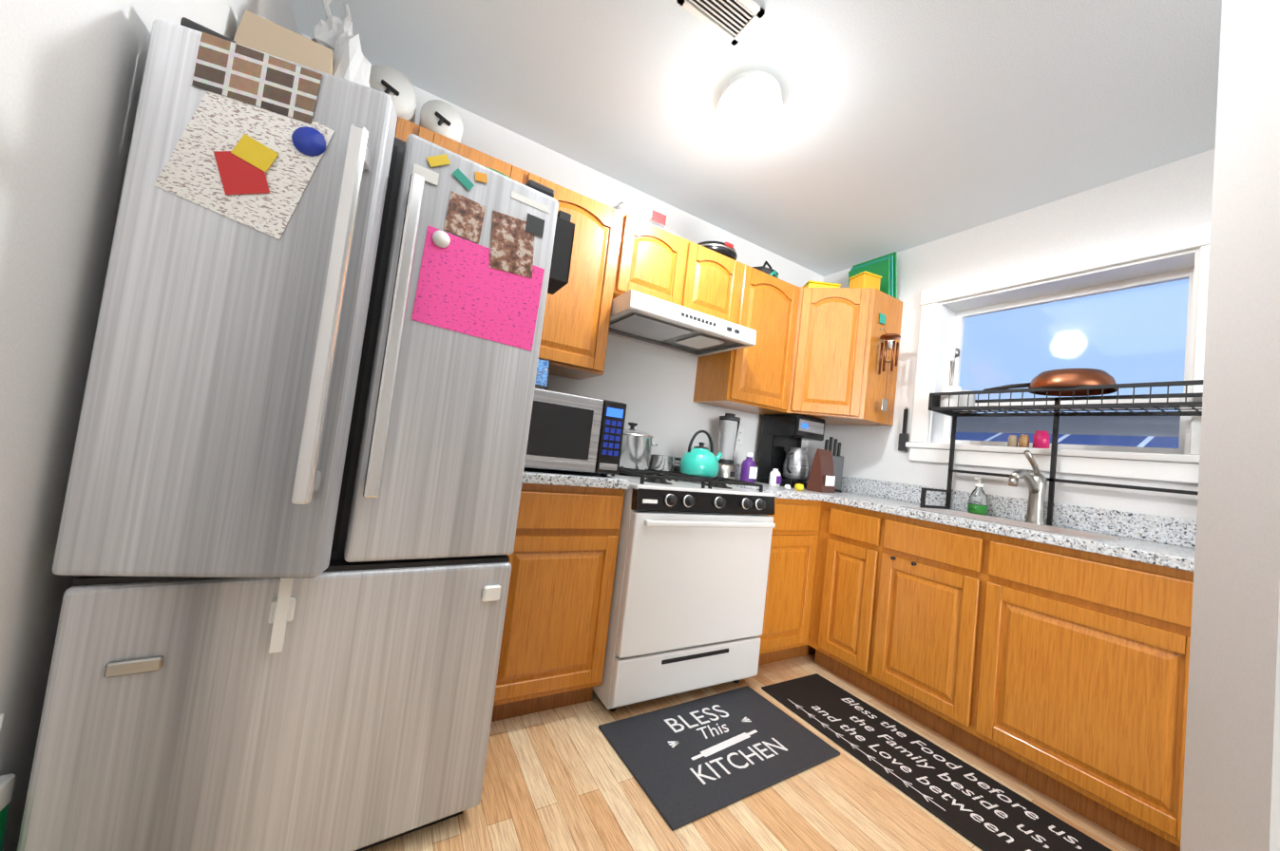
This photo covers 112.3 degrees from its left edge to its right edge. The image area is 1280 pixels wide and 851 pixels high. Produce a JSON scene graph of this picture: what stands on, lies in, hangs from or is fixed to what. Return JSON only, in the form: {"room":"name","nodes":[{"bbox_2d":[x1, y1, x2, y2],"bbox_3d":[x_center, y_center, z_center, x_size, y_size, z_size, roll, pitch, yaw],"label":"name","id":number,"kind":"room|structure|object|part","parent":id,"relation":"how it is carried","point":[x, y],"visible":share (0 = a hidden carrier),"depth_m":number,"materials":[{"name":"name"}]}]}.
{"room":"kitchen","nodes":[
{"label":"kitchen","id":0,"kind":"room"},
{"bbox_2d":[0,0,298,850],"bbox_3d":[-0.437,-0.271,-0.337,0.150,2.500,4.700,8,-3,-30],"label":"wall","id":1,"kind":"structure","parent":0,"point":[70,76],"depth_m":0.72,"materials":[{"name":"white paint"}]},
{"bbox_2d":[298,32,823,466],"bbox_3d":[-0.149,-0.092,2.462,3.180,2.500,0.150,8,-3,-30],"label":"wall","id":2,"kind":"structure","parent":0,"point":[652,388],"depth_m":2.48,"materials":[{"name":"white paint"}]},
{"bbox_2d":[395,115,439,144],"bbox_3d":[-1.081,-0.960,1.632,0.474,0.389,0.323,8,-3,-30],"label":"upper cabinet","id":3,"kind":"object","parent":2,"relation":"attached to","point":[404,127],"depth_m":1.58,"materials":[{"name":"brown wood"}]},
{"bbox_2d":[437,134,532,184],"bbox_3d":[-0.780,-0.916,1.807,0.474,0.389,0.323,8,-3,-30],"label":"upper cabinet","id":4,"kind":"object","parent":2,"relation":"attached to","point":[519,175],"depth_m":1.71,"materials":[{"name":"brown wood"}]},
{"bbox_2d":[528,173,627,380],"bbox_3d":[-0.399,-0.659,2.032,0.470,0.786,0.323,8,-3,-30],"label":"upper cabinet","id":5,"kind":"object","parent":2,"relation":"attached to","point":[574,338],"depth_m":1.94,"materials":[{"name":"brown wood"}]},
{"bbox_2d":[619,214,703,310],"bbox_3d":[0.016,-0.799,2.270,0.442,0.389,0.323,8,-3,-30],"label":"upper cabinet","id":6,"kind":"object","parent":2,"relation":"attached to","point":[659,263],"depth_m":2.13,"materials":[{"name":"brown wood"}]},
{"bbox_2d":[611,200,677,235],"bbox_3d":[-0.011,-1.065,2.243,0.367,0.128,0.240,8,-3,-30],"label":"bag","id":7,"kind":"object","parent":6,"relation":"on","point":[642,213],"visible":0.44,"depth_m":2.15,"materials":[{"name":"white plastic"}]},
{"bbox_2d":[608,289,756,357],"bbox_3d":[0.163,-0.510,2.263,0.752,0.086,0.488,8,-3,-30],"label":"range hood","id":8,"kind":"object","parent":2,"relation":"attached to","point":[640,317],"visible":0.92,"depth_m":2.15,"materials":[{"name":"white metal"}]},
{"bbox_2d":[695,247,743,324],"bbox_3d":[0.288,-0.758,2.429,0.442,0.389,0.323,8,-3,-30],"label":"upper cabinet","id":9,"kind":"object","parent":2,"relation":"attached to","point":[719,291],"depth_m":2.32,"materials":[{"name":"brown wood"}]},
{"bbox_2d":[696,241,737,260],"bbox_3d":[0.424,-0.989,2.506,0.286,0.105,0.289,8,-3,-30],"label":"pan","id":10,"kind":"object","parent":9,"relation":"on","point":[726,249],"visible":0.33,"depth_m":2.38,"materials":[{"name":"black"}]},
{"bbox_2d":[735,427,744,445],"bbox_3d":[0.657,0.072,2.839,0.072,0.116,0.008,8,-3,-30],"label":"electrical outlet plate","id":11,"kind":"object","parent":2,"relation":"attached to","point":[739,439],"visible":0.88,"depth_m":2.84,"materials":[{"name":"white plastic"}]},
{"bbox_2d":[733,463,758,480],"bbox_3d":[0.227,0.243,2.584,2.324,0.105,0.020,8,-3,-30],"label":"backsplash","id":12,"kind":"structure","parent":2,"relation":"attached to","point":[738,468],"depth_m":2.82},
{"bbox_2d":[693,264,802,416],"bbox_3d":[0.698,-0.499,2.642,0.539,0.786,0.372,8,-3,-30],"label":"upper cabinet","id":13,"kind":"object","parent":2,"relation":"attached to","point":[755,379],"depth_m":2.51,"materials":[{"name":"brown wood"}]},
{"bbox_2d":[751,261,778,278],"bbox_3d":[0.775,-0.950,2.682,0.231,0.126,0.157,8,-3,-30],"label":"bundle","id":14,"kind":"object","parent":13,"relation":"on","point":[770,271],"visible":0.27,"depth_m":2.63,"materials":[{"name":"black"}]},
{"bbox_2d":[786,286,902,425],"bbox_3d":[1.176,-0.436,2.783,0.670,0.786,0.608,8,-3,-30],"label":"upper cabinet","id":15,"kind":"object","parent":2,"relation":"attached to","point":[814,353],"depth_m":2.58,"materials":[{"name":"brown wood"}]},
{"bbox_2d":[802,280,840,287],"bbox_3d":[1.169,-0.871,2.779,0.210,0.072,0.130,7,-3,0],"label":"container","id":16,"kind":"object","parent":15,"relation":"on","point":[813,284],"visible":0.27,"depth_m":2.72,"materials":[{"name":"yellow plastic"}]},
{"bbox_2d":[848,270,881,290],"bbox_3d":[1.397,-0.870,2.668,0.140,0.112,0.130,8,-3,-20],"label":"box","id":17,"kind":"object","parent":15,"relation":"on","point":[867,279],"visible":0.62,"depth_m":2.62,"materials":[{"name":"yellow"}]},
{"bbox_2d":[848,251,897,299],"bbox_3d":[1.527,-0.945,2.823,0.090,0.306,0.300,8,-3,-30],"label":"cutting board","id":18,"kind":"object","parent":15,"relation":"on","point":[885,267],"visible":0.54,"depth_m":2.73,"materials":[{"name":"green plastic"}]},
{"bbox_2d":[878,312,900,411],"bbox_3d":[1.493,-0.374,2.545,0.188,0.590,0.115,8,-3,-30],"label":"wind chime","id":19,"kind":"object","parent":15,"relation":"hanging from","point":[890,338],"visible":1,"depth_m":2.51,"materials":[{"name":"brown wood"}]},
{"bbox_2d":[362,653,1142,850],"bbox_3d":[0.840,1.229,0.426,3.580,0.100,4.800,8,-3,-30],"label":"floor","id":20,"kind":"structure","parent":0,"point":[561,779],"depth_m":1.31,"materials":[{"name":"brown wood"}]},
{"bbox_2d":[0,713,15,850],"bbox_3d":[-1.061,0.716,0.667,0.024,0.500,0.175,8,-3,-30],"label":"broom","id":21,"kind":"object","parent":20,"relation":"on","point":[7,783],"visible":1,"depth_m":0.72,"materials":[{"name":"green"}]},
{"bbox_2d":[17,17,558,850],"bbox_3d":[-0.785,0.135,1.153,0.805,1.767,0.769,9,-4,-34],"label":"fridge","id":22,"kind":"object","parent":20,"relation":"on","point":[285,540],"visible":1,"depth_m":0.85,"materials":[{"name":"grey metal"}]},
{"bbox_2d":[233,0,371,87],"bbox_3d":[-0.942,-1.029,1.306,0.392,0.564,0.252,8,-3,-30],"label":"bag","id":23,"kind":"object","parent":22,"relation":"on","point":[332,47],"visible":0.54,"depth_m":1.23,"materials":[{"name":"beige"}]},
{"bbox_2d":[484,166,509,177],"bbox_3d":[-0.476,-0.739,1.343,0.226,0.100,0.226,8,-3,-30],"label":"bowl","id":24,"kind":"object","parent":22,"relation":"on","point":[498,172],"visible":0.06,"depth_m":1.25,"materials":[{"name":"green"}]},
{"bbox_2d":[547,210,575,294],"bbox_3d":[-0.266,-0.540,1.341,0.063,0.214,0.140,8,-3,-30],"label":"pouch","id":25,"kind":"object","parent":22,"relation":"hanging from","point":[562,254],"visible":0.5,"depth_m":1.28,"materials":[{"name":"black"}]},
{"bbox_2d":[491,484,624,722],"bbox_3d":[-0.466,0.657,1.844,0.491,0.878,0.618,8,-3,-30],"label":"base cabinet","id":26,"kind":"object","parent":20,"relation":"on","point":[563,561],"depth_m":1.59,"materials":[{"name":"brown wood"}]},
{"bbox_2d":[522,468,630,492],"bbox_3d":[-0.412,0.202,1.860,0.496,0.036,0.633,8,-3,-30],"label":"countertop","id":27,"kind":"structure","parent":26,"relation":"on","point":[531,476],"depth_m":1.62,"materials":[{"name":"grey stone"}]},
{"bbox_2d":[524,358,626,477],"bbox_3d":[-0.371,-0.037,1.838,0.454,0.444,0.468,8,-3,-30],"label":"microwave","id":28,"kind":"object","parent":27,"relation":"on","point":[573,432],"depth_m":1.64,"materials":[{"name":"grey metal"}]},
{"bbox_3d":[-0.431,-0.208,1.690,0.150,0.134,0.080,8,-3,-30],"label":"tablet display","id":29,"kind":"part","parent":28,"relation":"part of","materials":[{"name":"blue glass"}]},
{"bbox_2d":[592,461,775,711],"bbox_3d":[0.118,0.682,2.097,0.762,0.990,0.710,8,-3,-30],"label":"stove","id":30,"kind":"object","parent":20,"relation":"on","point":[689,589],"visible":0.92,"depth_m":1.78,"materials":[{"name":"white metal"}]},
{"bbox_2d":[619,422,657,470],"bbox_3d":[-0.049,0.099,2.176,0.298,0.228,0.232,8,-3,-30],"label":"stock pot","id":31,"kind":"object","parent":30,"relation":"on","point":[636,449],"visible":0.71,"depth_m":2.08,"materials":[{"name":"silver metal"}]},
{"bbox_2d":[649,454,681,471],"bbox_3d":[0.182,0.211,2.358,0.293,0.078,0.146,8,-3,-30],"label":"saucepan","id":32,"kind":"object","parent":30,"relation":"on","point":[661,463],"visible":0.92,"depth_m":2.26,"materials":[{"name":"silver metal"}]},
{"bbox_2d":[679,429,722,477],"bbox_3d":[0.334,0.142,2.242,0.248,0.238,0.206,8,-3,-30],"label":"kettle","id":33,"kind":"object","parent":30,"relation":"on","point":[701,460],"visible":1,"depth_m":2.16,"materials":[{"name":"teal metal"}]},
{"bbox_2d":[598,686,840,830],"bbox_3d":[0.297,1.171,1.596,0.792,0.009,0.490,8,-3,-30],"label":"kitchen mat","id":34,"kind":"object","parent":20,"relation":"on","point":[687,763],"visible":1,"depth_m":1.53,"materials":[{"name":"black fabric"}]},
{"bbox_2d":[757,499,814,665],"bbox_3d":[0.589,0.812,2.458,0.427,0.878,0.618,8,-3,-30],"label":"base cabinet","id":35,"kind":"object","parent":20,"relation":"on","point":[781,639],"depth_m":2.21,"materials":[{"name":"brown wood"}]},
{"bbox_2d":[799,499,897,701],"bbox_3d":[1.268,0.882,2.279,0.681,0.878,0.414,8,-3,-30],"label":"base cabinet","id":36,"kind":"object","parent":20,"relation":"on","point":[847,616],"depth_m":2.13,"materials":[{"name":"brown wood"}]},
{"bbox_2d":[727,480,882,499],"bbox_3d":[0.916,0.398,2.631,1.056,0.036,0.633,8,-3,-30],"label":"countertop","id":37,"kind":"structure","parent":36,"relation":"on","point":[780,493],"depth_m":2.26,"materials":[{"name":"grey stone"}]},
{"bbox_2d":[716,413,740,479],"bbox_3d":[0.512,0.127,2.530,0.150,0.395,0.151,8,-3,-30],"label":"blender","id":38,"kind":"object","parent":37,"relation":"on","point":[729,425],"visible":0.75,"depth_m":2.48,"materials":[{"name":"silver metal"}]},
{"bbox_2d":[739,452,757,482],"bbox_3d":[0.655,0.255,2.591,0.086,0.182,0.088,8,-3,-30],"label":"bottle","id":39,"kind":"object","parent":37,"relation":"on","point":[749,471],"visible":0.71,"depth_m":2.56,"materials":[{"name":"purple plastic"}]},
{"bbox_2d":[768,468,782,487],"bbox_3d":[0.790,0.305,2.508,0.060,0.105,0.062,8,-3,-30],"label":"bottle","id":40,"kind":"object","parent":37,"relation":"on","point":[775,478],"visible":1,"depth_m":2.48,"materials":[{"name":"white plastic"}]},
{"bbox_2d":[756,414,825,489],"bbox_3d":[0.978,0.167,2.776,0.270,0.450,0.283,8,-3,-30],"label":"coffee maker","id":41,"kind":"object","parent":37,"relation":"on","point":[782,451],"visible":0.85,"depth_m":2.71,"materials":[{"name":"black plastic"}]},
{"bbox_2d":[783,483,803,491],"bbox_3d":[0.854,0.338,2.368,0.115,0.040,0.065,8,-3,-30],"label":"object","id":42,"kind":"object","parent":37,"relation":"on","point":[799,487],"visible":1,"depth_m":2.36,"materials":[{"name":"yellow plastic"}]},
{"bbox_2d":[805,448,835,493],"bbox_3d":[1.088,0.269,2.551,0.170,0.250,0.100,9,-4,-42],"label":"pouch","id":43,"kind":"object","parent":37,"relation":"on","point":[821,478],"visible":1,"depth_m":2.50,"materials":[{"name":"brown paper"}]},
{"bbox_2d":[824,437,843,492],"bbox_3d":[1.254,0.251,2.811,0.130,0.350,0.110,6,-3,5],"label":"knife block","id":44,"kind":"object","parent":37,"relation":"on","point":[838,462],"visible":0.56,"depth_m":2.76,"materials":[{"name":"black"}]},
{"bbox_2d":[882,515,962,736],"bbox_3d":[1.470,0.891,1.994,0.617,0.878,0.538,8,-3,-30],"label":"base cabinet","id":45,"kind":"object","parent":20,"relation":"on","point":[918,671],"depth_m":1.85,"materials":[{"name":"brown wood"}]},
{"bbox_2d":[761,673,1112,850],"bbox_3d":[1.039,1.256,1.571,0.400,0.009,1.220,8,-3,-30],"label":"runner mat","id":46,"kind":"object","parent":20,"relation":"on","point":[979,810],"visible":1,"depth_m":1.53,"materials":[{"name":"black fabric"}]},
{"bbox_2d":[943,530,1193,850],"bbox_3d":[1.699,0.898,1.599,0.617,0.878,0.630,8,-3,-30],"label":"base cabinet","id":47,"kind":"object","parent":20,"relation":"on","point":[1018,639],"depth_m":1.42,"materials":[{"name":"brown wood"}]},
{"bbox_2d":[821,496,1195,572],"bbox_3d":[1.579,0.438,1.906,0.632,0.036,1.295,8,-3,-30],"label":"countertop","id":48,"kind":"structure","parent":47,"relation":"on","point":[1181,558],"depth_m":1.56,"materials":[{"name":"grey stone"}]},
{"bbox_2d":[967,477,987,515],"bbox_3d":[1.704,0.354,2.161,0.080,0.180,0.080,8,-3,-30],"label":"soap dispenser","id":49,"kind":"object","parent":48,"relation":"on","point":[977,503],"visible":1,"depth_m":2.14,"materials":[{"name":"green"}]},
{"bbox_2d":[917,507,1118,541],"bbox_3d":[1.578,0.504,1.859,0.390,0.176,0.640,8,-3,-30],"label":"sink","id":50,"kind":"object","parent":48,"relation":"in","point":[965,515],"depth_m":1.93,"materials":[{"name":"silver metal"}]},
{"bbox_2d":[919,380,1203,525],"bbox_3d":[1.810,0.147,1.875,0.271,0.590,0.920,8,-3,-30],"label":"dish rack","id":51,"kind":"object","parent":48,"relation":"on","point":[934,402],"visible":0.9,"depth_m":1.90,"materials":[{"name":"black metal"}]},
{"bbox_2d":[939,343,961,407],"bbox_3d":[1.599,-0.249,2.199,0.116,0.330,0.084,8,-3,-30],"label":"utensils","id":52,"kind":"object","parent":51,"relation":"in","point":[954,352],"visible":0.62,"depth_m":2.18,"materials":[{"name":"white"}]},
{"bbox_2d":[952,390,974,413],"bbox_3d":[1.701,-0.127,2.248,0.096,0.115,0.096,8,-3,-30],"label":"cup","id":53,"kind":"object","parent":51,"relation":"on","point":[964,401],"visible":0.46,"depth_m":2.21,"materials":[{"name":"white ceramic"}]},
{"bbox_2d":[983,368,1117,396],"bbox_3d":[1.815,-0.191,1.918,0.276,0.085,0.440,8,-3,-30],"label":"pan","id":54,"kind":"object","parent":51,"relation":"on","point":[1066,377],"visible":0.92,"depth_m":1.80,"materials":[{"name":"orange metal"}]},
{"bbox_2d":[290,0,1222,276],"bbox_3d":[1.142,-1.350,0.560,3.580,0.100,4.800,8,-3,-30],"label":"ceiling","id":55,"kind":"structure","parent":0,"point":[901,125],"depth_m":1.69,"materials":[{"name":"white paint"}]},
{"bbox_2d":[676,0,764,45],"bbox_3d":[0.261,-1.353,1.385,0.250,0.012,0.140,8,-3,-30],"label":"ceiling vent","id":56,"kind":"object","parent":55,"relation":"in","point":[733,22],"visible":1,"depth_m":1.41,"materials":[{"name":"white metal"}]},
{"bbox_2d":[716,71,783,140],"bbox_3d":[0.437,-1.257,1.719,0.258,0.127,0.258,8,-3,-30],"label":"ceiling light","id":57,"kind":"object","parent":55,"relation":"attached to","point":[750,106],"visible":1,"depth_m":1.65,"materials":[{"name":"white glass"}]},
{"bbox_2d":[806,149,1214,520],"bbox_3d":[2.458,0.156,1.346,0.240,2.500,4.700,8,-3,-30],"label":"wall","id":58,"kind":"structure","parent":0,"point":[1176,195],"depth_m":2.16,"materials":[{"name":"white paint"}]},
{"bbox_2d":[897,407,908,451],"bbox_3d":[1.600,0.022,2.592,0.018,0.264,0.056,8,-3,-30],"label":"spatula","id":59,"kind":"object","parent":58,"relation":"hanging from","point":[903,438],"visible":1,"depth_m":2.59,"materials":[{"name":"black"}]},
{"bbox_2d":[806,474,1196,549],"bbox_3d":[1.697,0.402,2.326,0.020,0.105,1.904,8,-3,-30],"label":"backsplash","id":60,"kind":"structure","parent":58,"relation":"attached to","point":[1171,531],"depth_m":1.94,"materials":[{"name":"grey stone"}]},
{"bbox_2d":[905,221,1211,484],"bbox_3d":[2.038,-0.280,2.147,0.270,1.030,1.160,8,-3,-30],"label":"window","id":61,"kind":"structure","parent":58,"relation":"in","point":[1192,266],"depth_m":2.03,"materials":[{"name":"white wood"}]},
{"bbox_2d":[1029,430,1050,448],"bbox_3d":[1.963,0.073,2.098,0.059,0.090,0.059,9,-4,-42],"label":"jar","id":62,"kind":"object","parent":61,"relation":"on","point":[1041,439],"depth_m":2.08,"materials":[{"name":"pink"}]},
{"bbox_2d":[1180,0,1279,850],"bbox_3d":[1.661,0.051,1.126,1.368,2.499,0.120,8,-3,-30],"label":"wall","id":63,"kind":"structure","parent":0,"point":[1231,801],"depth_m":0.84,"materials":[{"name":"white paint"}]},
{"label":"outside","id":64,"kind":"structure","parent":0,"visible":0},
{"bbox_2d":[955,416,1180,448],"bbox_3d":[5.656,2.379,3.464,5.600,5.050,12.000,8,-3,-30],"label":"neighbouring house","id":65,"kind":"structure","parent":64,"point":[1155,428],"depth_m":4.51,"materials":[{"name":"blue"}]}
]}

